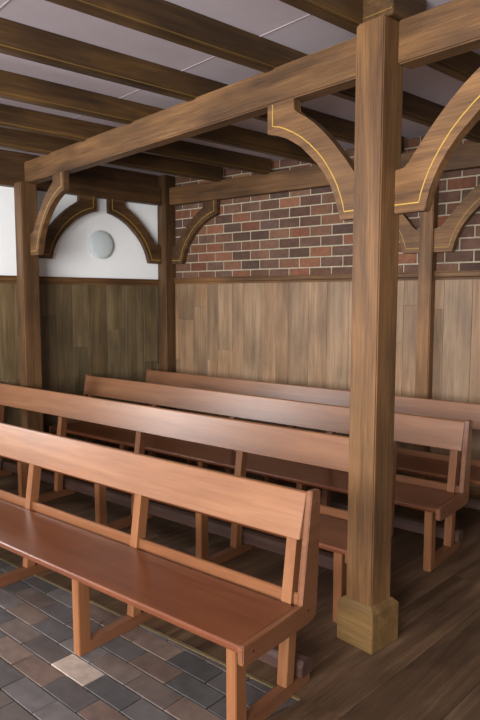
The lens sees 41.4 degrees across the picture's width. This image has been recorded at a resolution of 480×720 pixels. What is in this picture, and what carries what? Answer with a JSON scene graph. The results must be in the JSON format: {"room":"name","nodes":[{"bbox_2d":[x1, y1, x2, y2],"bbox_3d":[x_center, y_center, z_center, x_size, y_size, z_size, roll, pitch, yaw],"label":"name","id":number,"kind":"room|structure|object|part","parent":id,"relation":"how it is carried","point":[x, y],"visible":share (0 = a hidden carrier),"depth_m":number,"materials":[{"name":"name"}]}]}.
{"room":"church interior","nodes":[
{"label":"church interior","id":0,"kind":"room"},
{"bbox_2d":[0,186,157,316],"bbox_3d":[-4.161,-0.294,4.758,9.000,3.225,0.151,-5,8,-44],"label":"wall","id":1,"kind":"structure","parent":0,"point":[72,256],"depth_m":6.98,"materials":[{"name":"white paint"}]},
{"bbox_2d":[39,195,96,258],"bbox_3d":[-1.831,-1.411,6.719,0.710,0.690,0.057,-5,8,-44],"label":"brace","id":2,"kind":"object","parent":1,"relation":"attached to","point":[85,204],"visible":0.85,"depth_m":6.67,"materials":[{"name":"brown wood"}]},
{"bbox_2d":[8,442,130,461],"bbox_3d":[-3.203,1.154,5.709,6.500,0.120,0.036,-5,8,-44],"label":"baseboard","id":3,"kind":"structure","parent":1,"relation":"attached to","point":[109,444],"depth_m":7.33,"materials":[{"name":"brown wood"}]},
{"bbox_2d":[0,283,158,459],"bbox_3d":[-3.207,0.253,5.626,6.498,1.929,0.023,-5,8,-44],"label":"wall paneling","id":4,"kind":"structure","parent":1,"relation":"attached to","point":[108,331],"depth_m":7.01,"materials":[{"name":"brown wood"}]},
{"bbox_2d":[0,275,158,285],"bbox_3d":[-3.193,-0.726,5.519,6.500,0.075,0.057,-5,8,-44],"label":"trim","id":5,"kind":"structure","parent":1,"relation":"attached to","point":[3,278],"depth_m":6.98,"materials":[{"name":"brown wood"}]},
{"bbox_2d":[0,163,160,205],"bbox_3d":[-3.054,-1.742,5.507,5.820,0.200,0.117,-5,8,-44],"label":"beam","id":6,"kind":"structure","parent":1,"relation":"attached to","point":[100,188],"depth_m":6.89,"materials":[{"name":"brown wood"}]},
{"bbox_2d":[0,149,157,186],"bbox_3d":[-3.071,-1.914,5.508,5.818,0.143,0.069,-5,8,-44],"label":"beam","id":7,"kind":"structure","parent":6,"relation":"on","point":[6,157],"depth_m":6.98,"materials":[{"name":"brown wood"}]},
{"bbox_2d":[88,230,113,258],"bbox_3d":[-1.538,-1.285,7.077,0.314,0.314,0.060,-5,8,-44],"label":"wall lamp","id":8,"kind":"object","parent":1,"relation":"attached to","point":[100,243],"visible":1,"depth_m":7.04,"materials":[{"name":"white glass"}]},
{"bbox_2d":[0,447,479,719],"bbox_3d":[-1.008,1.555,2.342,10.100,0.022,9.000,5,7,38],"label":"floor","id":9,"kind":"structure","parent":0,"point":[431,671],"depth_m":3.17,"materials":[{"name":"brown wood"}]},
{"bbox_2d":[14,182,44,470],"bbox_3d":[-2.070,-0.275,6.255,0.172,2.861,0.135,-5,8,-44],"label":"timber post","id":10,"kind":"object","parent":9,"relation":"on","point":[25,194],"visible":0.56,"depth_m":6.17,"materials":[{"name":"brown wood"}]},
{"bbox_2d":[30,171,68,255],"bbox_3d":[-1.756,-1.325,5.838,0.057,0.690,0.724,-5,7,-42],"label":"brace","id":11,"kind":"object","parent":10,"relation":"attached to","point":[59,187],"visible":1,"depth_m":5.82,"materials":[{"name":"brown wood"}]},
{"bbox_2d":[24,37,356,183],"bbox_3d":[-0.681,-1.654,4.643,0.110,0.200,4.051,-5,7,-42],"label":"beam","id":12,"kind":"structure","parent":10,"relation":"on","point":[332,69],"depth_m":4.00,"materials":[{"name":"brown wood"}]},
{"bbox_2d":[0,557,300,702],"bbox_3d":[-1.528,1.368,4.243,4.600,0.023,0.020,5,7,38],"label":"trim","id":13,"kind":"structure","parent":9,"relation":"on","point":[250,676],"depth_m":3.32,"materials":[{"name":"brown wood"}]},
{"bbox_2d":[0,422,320,719],"bbox_3d":[-1.427,0.920,3.924,4.156,0.938,0.581,5,7,38],"label":"wooden bench","id":14,"kind":"object","parent":9,"relation":"on","point":[253,618],"visible":1,"depth_m":3.06,"materials":[{"name":"brown wood"}]},
{"bbox_3d":[-1.395,1.352,4.005,0.052,0.062,0.480,5,7,38],"label":"foot rail","id":15,"kind":"part","parent":14,"relation":"part of","materials":[{"name":"brown wood"}]},
{"bbox_3d":[-0.789,1.261,3.161,0.052,0.408,0.072,5,7,38],"label":"leg","id":16,"kind":"part","parent":14,"relation":"part of","materials":[{"name":"brown wood"}]},
{"bbox_3d":[-0.621,1.413,3.387,0.052,0.062,0.480,5,7,38],"label":"foot rail","id":17,"kind":"part","parent":14,"relation":"part of","materials":[{"name":"brown wood"}]},
{"bbox_3d":[-1.481,0.971,3.863,4.095,0.032,0.400,5,7,38],"label":"seat","id":18,"kind":"part","parent":14,"relation":"part of","materials":[{"name":"brown wood"}]},
{"bbox_3d":[-1.329,0.933,4.049,4.093,0.078,0.020,5,7,38],"label":"rail","id":19,"kind":"part","parent":14,"relation":"part of","materials":[{"name":"brown wood"}]},
{"bbox_3d":[-1.318,0.547,4.025,4.095,0.196,0.081,5,7,38],"label":"backrest","id":20,"kind":"part","parent":14,"relation":"part of","materials":[{"name":"brown wood"}]},
{"bbox_3d":[-0.014,1.322,2.543,0.052,0.408,0.072,5,7,38],"label":"leg","id":21,"kind":"part","parent":14,"relation":"part of","materials":[{"name":"brown wood"}]},
{"bbox_3d":[0.154,1.474,2.769,0.052,0.062,0.480,5,7,38],"label":"foot rail","id":22,"kind":"part","parent":14,"relation":"part of","materials":[{"name":"brown wood"}]},
{"bbox_3d":[0.172,0.873,2.611,0.030,0.586,0.549,5,7,38],"label":"panel","id":23,"kind":"part","parent":14,"relation":"part of","materials":[{"name":"brown wood"}]},
{"bbox_2d":[157,205,175,409],"bbox_3d":[-0.882,-0.417,7.729,0.142,2.862,0.173,5,7,38],"label":"timber post","id":24,"kind":"object","parent":9,"relation":"on","point":[166,269],"visible":0.55,"depth_m":7.63,"materials":[{"name":"brown wood"}]},
{"bbox_2d":[106,198,160,263],"bbox_3d":[-1.214,-1.469,7.317,0.710,0.690,0.057,-5,8,-44],"label":"brace","id":25,"kind":"object","parent":24,"relation":"attached to","point":[116,208],"visible":1,"depth_m":7.31,"materials":[{"name":"brown wood"}]},
{"bbox_2d":[158,175,174,205],"bbox_3d":[-0.879,-2.012,7.571,0.147,0.343,0.177,5,7,38],"label":"capital","id":26,"kind":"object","parent":24,"relation":"on","point":[165,182],"depth_m":7.49,"materials":[{"name":"brown wood"}]},
{"bbox_2d":[172,200,219,263],"bbox_3d":[-0.522,-1.475,7.390,0.710,0.690,0.056,5,7,38],"label":"brace","id":27,"kind":"object","parent":24,"relation":"attached to","point":[210,209],"visible":1,"depth_m":7.38,"materials":[{"name":"brown wood"}]},
{"bbox_2d":[0,381,396,622],"bbox_3d":[-0.903,0.827,4.888,4.260,0.938,0.581,5,7,38],"label":"wooden bench","id":28,"kind":"object","parent":9,"relation":"on","point":[331,451],"visible":0.52,"depth_m":4.52,"materials":[{"name":"brown wood"}]},
{"bbox_3d":[-2.459,1.133,6.235,0.053,0.062,0.480,5,7,38],"label":"foot rail","id":29,"kind":"part","parent":28,"relation":"part of","materials":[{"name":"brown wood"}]},
{"bbox_3d":[-1.833,1.044,5.376,0.053,0.408,0.072,5,7,38],"label":"leg","id":30,"kind":"part","parent":28,"relation":"part of","materials":[{"name":"brown wood"}]},
{"bbox_3d":[-1.665,1.196,5.602,0.053,0.062,0.480,5,7,38],"label":"foot rail","id":31,"kind":"part","parent":28,"relation":"part of","materials":[{"name":"brown wood"}]},
{"bbox_3d":[-1.038,1.107,4.743,0.053,0.408,0.072,5,7,38],"label":"leg","id":32,"kind":"part","parent":28,"relation":"part of","materials":[{"name":"brown wood"}]},
{"bbox_3d":[-0.871,1.259,4.969,0.053,0.062,0.480,5,7,38],"label":"foot rail","id":33,"kind":"part","parent":28,"relation":"part of","materials":[{"name":"brown wood"}]},
{"bbox_3d":[-0.956,0.877,4.827,4.197,0.032,0.400,5,7,38],"label":"seat","id":34,"kind":"part","parent":28,"relation":"part of","materials":[{"name":"brown wood"}]},
{"bbox_3d":[-0.793,0.454,4.989,4.197,0.196,0.081,5,7,38],"label":"backrest","id":35,"kind":"part","parent":28,"relation":"part of","materials":[{"name":"brown wood"}]},
{"bbox_3d":[-0.244,1.169,4.110,0.053,0.408,0.072,5,7,38],"label":"leg","id":36,"kind":"part","parent":28,"relation":"part of","materials":[{"name":"brown wood"}]},
{"bbox_3d":[-0.076,1.321,4.335,0.053,0.062,0.480,5,7,38],"label":"foot rail","id":37,"kind":"part","parent":28,"relation":"part of","materials":[{"name":"brown wood"}]},
{"bbox_3d":[-0.805,0.839,5.013,4.195,0.078,0.020,5,7,38],"label":"rail","id":38,"kind":"part","parent":28,"relation":"part of","materials":[{"name":"brown wood"}]},
{"bbox_3d":[0.550,1.232,3.477,0.053,0.408,0.072,5,7,38],"label":"leg","id":39,"kind":"part","parent":28,"relation":"part of","materials":[{"name":"brown wood"}]},
{"bbox_3d":[0.737,0.783,3.543,0.031,0.586,0.549,5,7,38],"label":"panel","id":40,"kind":"part","parent":28,"relation":"part of","materials":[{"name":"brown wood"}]},
{"bbox_2d":[49,374,471,571],"bbox_3d":[-0.178,0.766,5.517,4.156,0.938,0.581,5,7,38],"label":"wooden bench","id":41,"kind":"object","parent":9,"relation":"on","point":[439,501],"visible":0.58,"depth_m":5.00,"materials":[{"name":"brown wood"}]},
{"bbox_3d":[-1.798,0.465,6.771,0.030,0.586,0.549,5,7,38],"label":"panel","id":42,"kind":"part","parent":41,"relation":"part of","materials":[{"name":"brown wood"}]},
{"bbox_3d":[-1.089,0.985,5.990,0.052,0.408,0.072,5,7,38],"label":"leg","id":43,"kind":"part","parent":41,"relation":"part of","materials":[{"name":"brown wood"}]},
{"bbox_3d":[-0.314,1.046,5.372,0.052,0.408,0.072,5,7,38],"label":"leg","id":44,"kind":"part","parent":41,"relation":"part of","materials":[{"name":"brown wood"}]},
{"bbox_3d":[-0.232,0.817,5.456,4.095,0.032,0.400,5,7,38],"label":"seat","id":45,"kind":"part","parent":41,"relation":"part of","materials":[{"name":"brown wood"}]},
{"bbox_3d":[-0.069,0.394,5.618,4.095,0.196,0.081,5,7,38],"label":"backrest","id":46,"kind":"part","parent":41,"relation":"part of","materials":[{"name":"brown wood"}]},
{"bbox_3d":[-0.081,0.779,5.642,4.093,0.078,0.020,5,7,38],"label":"rail","id":47,"kind":"part","parent":41,"relation":"part of","materials":[{"name":"brown wood"}]},
{"bbox_3d":[0.460,1.107,4.754,0.052,0.408,0.072,5,7,38],"label":"leg","id":48,"kind":"part","parent":41,"relation":"part of","materials":[{"name":"brown wood"}]},
{"bbox_3d":[1.235,1.169,4.137,0.052,0.408,0.072,5,7,38],"label":"leg","id":49,"kind":"part","parent":41,"relation":"part of","materials":[{"name":"brown wood"}]},
{"bbox_3d":[1.403,1.321,4.362,0.052,0.062,0.480,5,7,38],"label":"foot rail","id":50,"kind":"part","parent":41,"relation":"part of","materials":[{"name":"brown wood"}]},
{"bbox_3d":[1.421,0.719,4.204,0.030,0.586,0.549,5,7,38],"label":"panel","id":51,"kind":"part","parent":41,"relation":"part of","materials":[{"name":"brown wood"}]},
{"bbox_2d":[128,369,479,509],"bbox_3d":[0.405,0.714,6.058,4.156,0.938,0.581,5,7,38],"label":"wooden bench","id":52,"kind":"object","parent":9,"relation":"on","point":[430,464],"visible":0.18,"depth_m":5.51,"materials":[{"name":"brown wood"}]},
{"bbox_3d":[-1.215,0.413,7.312,0.030,0.586,0.549,5,7,38],"label":"panel","id":53,"kind":"part","parent":52,"relation":"part of","materials":[{"name":"brown wood"}]},
{"bbox_3d":[-0.506,0.933,6.531,0.052,0.408,0.072,5,7,38],"label":"leg","id":54,"kind":"part","parent":52,"relation":"part of","materials":[{"name":"brown wood"}]},
{"bbox_3d":[0.269,0.994,5.913,0.052,0.408,0.072,5,7,38],"label":"leg","id":55,"kind":"part","parent":52,"relation":"part of","materials":[{"name":"brown wood"}]},
{"bbox_3d":[0.437,1.146,6.139,0.052,0.062,0.480,5,7,38],"label":"foot rail","id":56,"kind":"part","parent":52,"relation":"part of","materials":[{"name":"brown wood"}]},
{"bbox_3d":[0.514,0.342,6.159,4.095,0.196,0.081,5,7,38],"label":"backrest","id":57,"kind":"part","parent":52,"relation":"part of","materials":[{"name":"brown wood"}]},
{"bbox_3d":[0.351,0.765,5.997,4.095,0.032,0.400,5,7,38],"label":"seat","id":58,"kind":"part","parent":52,"relation":"part of","materials":[{"name":"brown wood"}]},
{"bbox_3d":[0.503,0.727,6.183,4.093,0.078,0.020,5,7,38],"label":"rail","id":59,"kind":"part","parent":52,"relation":"part of","materials":[{"name":"brown wood"}]},
{"bbox_2d":[337,0,425,654],"bbox_3d":[0.705,-0.145,3.196,0.331,3.205,0.225,-5,7,-42],"label":"timber post","id":60,"kind":"object","parent":9,"relation":"on","point":[367,615],"visible":0.91,"depth_m":3.10,"materials":[{"name":"brown wood"}]},
{"bbox_2d":[268,98,353,220],"bbox_3d":[0.412,-1.087,3.431,0.057,0.690,0.710,-5,7,-42],"label":"brace","id":61,"kind":"object","parent":60,"relation":"attached to","point":[286,119],"visible":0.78,"depth_m":3.38,"materials":[{"name":"brown wood"}]},
{"bbox_2d":[394,67,479,214],"bbox_3d":[0.998,-1.023,2.781,0.057,0.690,0.710,-5,7,-42],"label":"brace","id":62,"kind":"object","parent":60,"relation":"attached to","point":[416,184],"visible":1,"depth_m":2.88,"materials":[{"name":"brown wood"}]},
{"bbox_2d":[398,0,479,68],"bbox_3d":[1.882,-1.373,1.797,0.110,0.200,3.299,-5,7,-42],"label":"beam","id":63,"kind":"structure","parent":60,"relation":"attached to","point":[452,28],"depth_m":2.83,"materials":[{"name":"brown wood"}]},
{"bbox_2d":[413,184,438,479],"bbox_3d":[1.671,-0.219,5.729,0.123,2.862,0.117,5,7,38],"label":"timber post","id":64,"kind":"object","parent":9,"relation":"on","point":[426,268],"visible":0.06,"depth_m":5.66,"materials":[{"name":"brown wood"}]},
{"bbox_2d":[399,214,419,253],"bbox_3d":[1.346,-1.325,5.882,0.710,0.690,0.056,5,7,38],"label":"brace","id":65,"kind":"object","parent":64,"relation":"attached to","point":[408,234],"visible":0.26,"depth_m":5.74,"materials":[{"name":"brown wood"}]},
{"bbox_2d":[433,184,479,251],"bbox_3d":[1.996,-1.274,5.363,0.710,0.690,0.056,5,7,38],"label":"brace","id":66,"kind":"object","parent":64,"relation":"attached to","point":[446,237],"visible":1,"depth_m":5.46,"materials":[{"name":"brown wood"}]},
{"bbox_2d":[0,0,479,176],"bbox_3d":[-1.190,-1.718,2.271,10.700,0.100,9.150,5,7,38],"label":"ceiling","id":67,"kind":"structure","parent":0,"point":[310,34],"depth_m":3.73,"materials":[{"name":"paint"}]},
{"bbox_2d":[0,127,222,181],"bbox_3d":[-2.575,-1.850,4.931,6.350,0.157,0.071,-5,7,-42],"label":"joist","id":68,"kind":"object","parent":67,"relation":"attached to","point":[13,139],"visible":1,"depth_m":6.25,"materials":[{"name":"brown wood"}]},
{"bbox_2d":[0,103,270,174],"bbox_3d":[-2.060,-1.810,4.521,6.350,0.157,0.071,-5,7,-42],"label":"joist","id":69,"kind":"object","parent":67,"relation":"attached to","point":[11,117],"visible":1,"depth_m":5.26,"materials":[{"name":"brown wood"}]},
{"bbox_2d":[0,0,310,118],"bbox_3d":[-1.237,-1.497,0.529,6.006,0.004,9.000,-5,7,-42],"label":"trim","id":70,"kind":"structure","parent":67,"relation":"attached to","point":[8,0],"depth_m":3.46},
{"bbox_2d":[0,70,317,164],"bbox_3d":[-1.506,-1.766,4.078,6.350,0.157,0.071,-5,7,-42],"label":"joist","id":71,"kind":"object","parent":67,"relation":"attached to","point":[13,86],"visible":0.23,"depth_m":4.54,"materials":[{"name":"brown wood"}]},
{"bbox_2d":[0,17,404,153],"bbox_3d":[-0.912,-1.719,3.605,6.350,0.157,0.071,-5,7,-42],"label":"joist","id":72,"kind":"object","parent":67,"relation":"attached to","point":[19,40],"visible":0.66,"depth_m":3.72,"materials":[{"name":"brown wood"}]},
{"bbox_2d":[45,0,479,142],"bbox_3d":[-0.342,-1.674,3.151,6.350,0.157,0.071,-5,7,-42],"label":"joist","id":73,"kind":"object","parent":67,"relation":"attached to","point":[162,19],"visible":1,"depth_m":3.27,"materials":[{"name":"brown wood"}]},
{"bbox_2d":[279,0,479,82],"bbox_3d":[0.194,-1.631,2.723,6.350,0.157,0.071,-5,7,-42],"label":"joist","id":74,"kind":"object","parent":67,"relation":"attached to","point":[347,15],"visible":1,"depth_m":2.99,"materials":[{"name":"brown wood"}]},
{"bbox_2d":[175,136,479,277],"bbox_3d":[2.398,-0.338,5.301,8.700,3.225,0.161,5,7,38],"label":"wall","id":75,"kind":"structure","parent":0,"point":[468,182],"depth_m":6.60,"materials":[{"name":"brick"}]},
{"bbox_2d":[169,142,479,205],"bbox_3d":[2.062,-1.711,5.265,7.350,0.200,0.108,5,7,38],"label":"beam","id":76,"kind":"structure","parent":75,"relation":"attached to","point":[466,156],"depth_m":6.57,"materials":[{"name":"brown wood"}]},
{"bbox_2d":[173,270,479,283],"bbox_3d":[2.026,-0.729,5.438,7.500,0.075,0.055,5,7,38],"label":"trim","id":77,"kind":"structure","parent":75,"relation":"attached to","point":[470,274],"depth_m":6.49,"materials":[{"name":"brown wood"}]},
{"bbox_2d":[175,279,479,486],"bbox_3d":[2.035,0.258,5.548,7.498,1.949,0.020,5,7,38],"label":"wall paneling","id":78,"kind":"structure","parent":75,"relation":"attached to","point":[294,333],"depth_m":6.54,"materials":[{"name":"brown wood"}]},
{"bbox_2d":[396,472,479,497],"bbox_3d":[2.029,1.169,5.631,7.500,0.120,0.035,5,7,38],"label":"baseboard","id":79,"kind":"structure","parent":75,"relation":"attached to","point":[474,491],"depth_m":5.60,"materials":[{"name":"brown wood"}]}
]}

